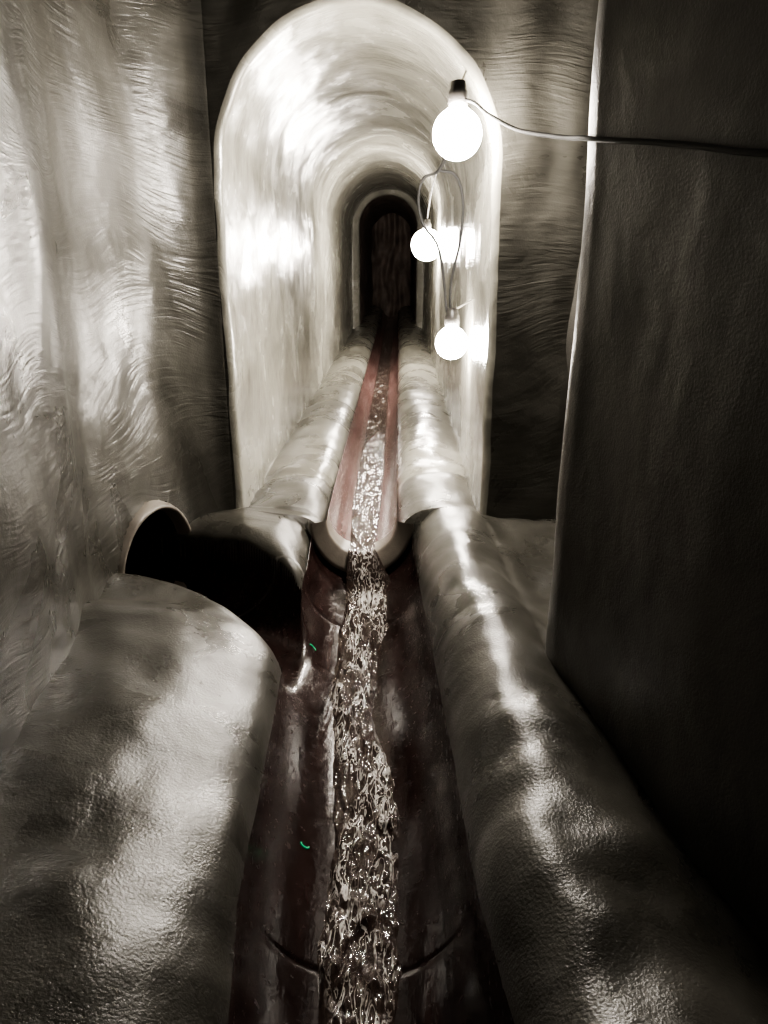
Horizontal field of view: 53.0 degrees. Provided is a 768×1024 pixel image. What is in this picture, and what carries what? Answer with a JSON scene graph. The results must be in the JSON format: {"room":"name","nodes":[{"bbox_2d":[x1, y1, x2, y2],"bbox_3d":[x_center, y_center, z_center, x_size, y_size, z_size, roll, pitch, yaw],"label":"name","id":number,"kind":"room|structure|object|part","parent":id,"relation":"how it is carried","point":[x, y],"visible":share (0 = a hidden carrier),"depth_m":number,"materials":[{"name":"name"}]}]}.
{"room":"underground passage","nodes":[
{"label":"underground passage","id":0,"kind":"room"},
{"bbox_2d":[0,0,233,763],"bbox_3d":[-0.946,-0.332,0.905,0.359,3.450,5.093,0,19,1],"label":"wall","id":1,"kind":"structure","parent":0,"point":[113,394],"depth_m":2.79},
{"bbox_2d":[125,311,513,1023],"bbox_3d":[-0.440,-1.225,8.162,2.195,0.478,19.299,-1,19,-2],"label":"drainage channel","id":2,"kind":"structure","parent":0,"point":[450,975],"depth_m":2.38,"materials":[{"name":"ceramic"}]},
{"bbox_2d":[118,500,190,587],"bbox_3d":[-1.502,0.179,3.534,1.124,0.603,0.600,6,20,18],"label":"pipe","id":3,"kind":"object","parent":2,"relation":"on","point":[154,514],"visible":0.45,"depth_m":3.44,"materials":[{"name":"metal"}]},
{"bbox_2d":[317,319,401,1023],"bbox_3d":[0.068,-1.310,8.619,0.413,0.332,16.770,0,19,1],"label":"water stream","id":4,"kind":"object","parent":2,"relation":"in","point":[359,969],"visible":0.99,"depth_m":2.44,"materials":[{"name":"grey liquid"}]},
{"bbox_2d":[309,513,413,572],"bbox_3d":[-0.106,0.157,3.724,0.500,0.272,0.168,0,19,1],"label":"channel lip collar","id":5,"kind":"object","parent":2,"relation":"attached to","point":[333,548],"visible":0.81,"depth_m":3.66,"materials":[{"name":"concrete"}]},
{"bbox_2d":[214,0,502,514],"bbox_3d":[-0.023,-2.328,7.924,1.223,2.580,9.500,0,19,1],"label":"wall","id":6,"kind":"structure","parent":0,"point":[336,104],"depth_m":4.23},
{"bbox_2d":[411,177,439,260],"bbox_3d":[0.418,-2.849,7.475,0.300,0.785,0.300,0,19,1],"label":"lamp","id":7,"kind":"object","parent":6,"relation":"hanging from","point":[423,246],"visible":0.81,"depth_m":7.45,"materials":[{"name":"white glass"}]},
{"bbox_3d":[0.418,-2.626,7.551,0.300,0.314,0.300,0,19,1],"label":"bulb glass","id":8,"kind":"part","parent":7,"relation":"part of","materials":[{"name":"white glass"}]},
{"bbox_2d":[423,219,430,228],"bbox_3d":[0.418,-2.803,7.491,0.080,0.095,0.080,0,19,1],"label":"socket","id":9,"kind":"object","parent":7,"relation":"attached to","point":[427,223],"depth_m":7.46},
{"bbox_2d":[435,298,472,358],"bbox_3d":[0.369,-0.996,4.196,0.176,0.325,0.176,18,25,42],"label":"lamp","id":10,"kind":"object","parent":6,"relation":"hanging from","point":[451,341],"visible":0.99,"depth_m":4.15,"materials":[{"name":"white glass"}]},
{"bbox_3d":[0.369,-0.937,4.216,0.176,0.200,0.176,0,19,1],"label":"bulb glass","id":11,"kind":"part","parent":10,"relation":"part of","materials":[{"name":"white glass"}]},
{"bbox_2d":[445,307,459,325],"bbox_3d":[0.369,-1.060,4.174,0.080,0.095,0.080,0,19,1],"label":"socket","id":12,"kind":"object","parent":10,"relation":"attached to","point":[452,317],"depth_m":4.15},
{"bbox_2d":[433,70,481,160],"bbox_3d":[0.298,-1.610,3.114,0.200,0.348,0.200,0,19,1],"label":"lamp","id":13,"kind":"object","parent":6,"relation":"hanging from","point":[457,132],"visible":0.99,"depth_m":3.07,"materials":[{"name":"white glass"}]},
{"bbox_3d":[0.298,-1.550,3.134,0.200,0.222,0.200,0,19,1],"label":"bulb glass","id":14,"kind":"part","parent":13,"relation":"part of","materials":[{"name":"white glass"}]},
{"bbox_2d":[448,79,467,106],"bbox_3d":[0.298,-1.683,3.089,0.080,0.095,0.080,0,19,1],"label":"socket","id":15,"kind":"object","parent":13,"relation":"attached to","point":[458,91],"depth_m":3.06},
{"bbox_2d":[417,98,767,311],"bbox_3d":[0.419,-1.447,3.872,0.470,0.992,7.736,-1,19,-3],"label":"cable","id":16,"kind":"object","parent":6,"relation":"attached to","point":[752,152],"visible":0.79,"depth_m":2.14,"materials":[{"name":"black rubber"}]},
{"bbox_2d":[165,0,598,519],"bbox_3d":[-0.112,-1.511,3.163,4.200,4.079,0.078,1,19,2],"label":"wall","id":17,"kind":"structure","parent":0,"point":[534,58],"depth_m":3.21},
{"bbox_2d":[0,306,767,1023],"bbox_3d":[0.016,-1.436,8.114,2.570,0.299,19.291,0,19,1],"label":"floor","id":18,"kind":"structure","parent":0,"point":[130,786],"depth_m":1.77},
{"bbox_2d":[359,195,416,323],"bbox_3d":[0.149,-5.214,16.615,1.018,2.516,8.700,0,19,1],"label":"wall","id":19,"kind":"structure","parent":0,"point":[380,206],"depth_m":14.69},
{"bbox_2d":[352,189,422,328],"bbox_3d":[0.065,-3.876,12.445,1.240,2.620,0.100,0,19,1],"label":"trim","id":20,"kind":"structure","parent":19,"relation":"attached to","point":[355,247],"depth_m":12.37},
{"bbox_2d":[371,198,410,316],"bbox_3d":[0.185,-6.002,18.554,1.400,2.900,0.206,0,19,1],"label":"wall","id":21,"kind":"structure","parent":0,"point":[391,234],"depth_m":18.55,"materials":[{"name":"black"}]},
{"bbox_2d":[545,0,767,945],"bbox_3d":[0.727,-0.330,0.900,0.506,3.450,5.150,0,19,1],"label":"wall","id":22,"kind":"structure","parent":0,"point":[657,623],"depth_m":1.66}
]}

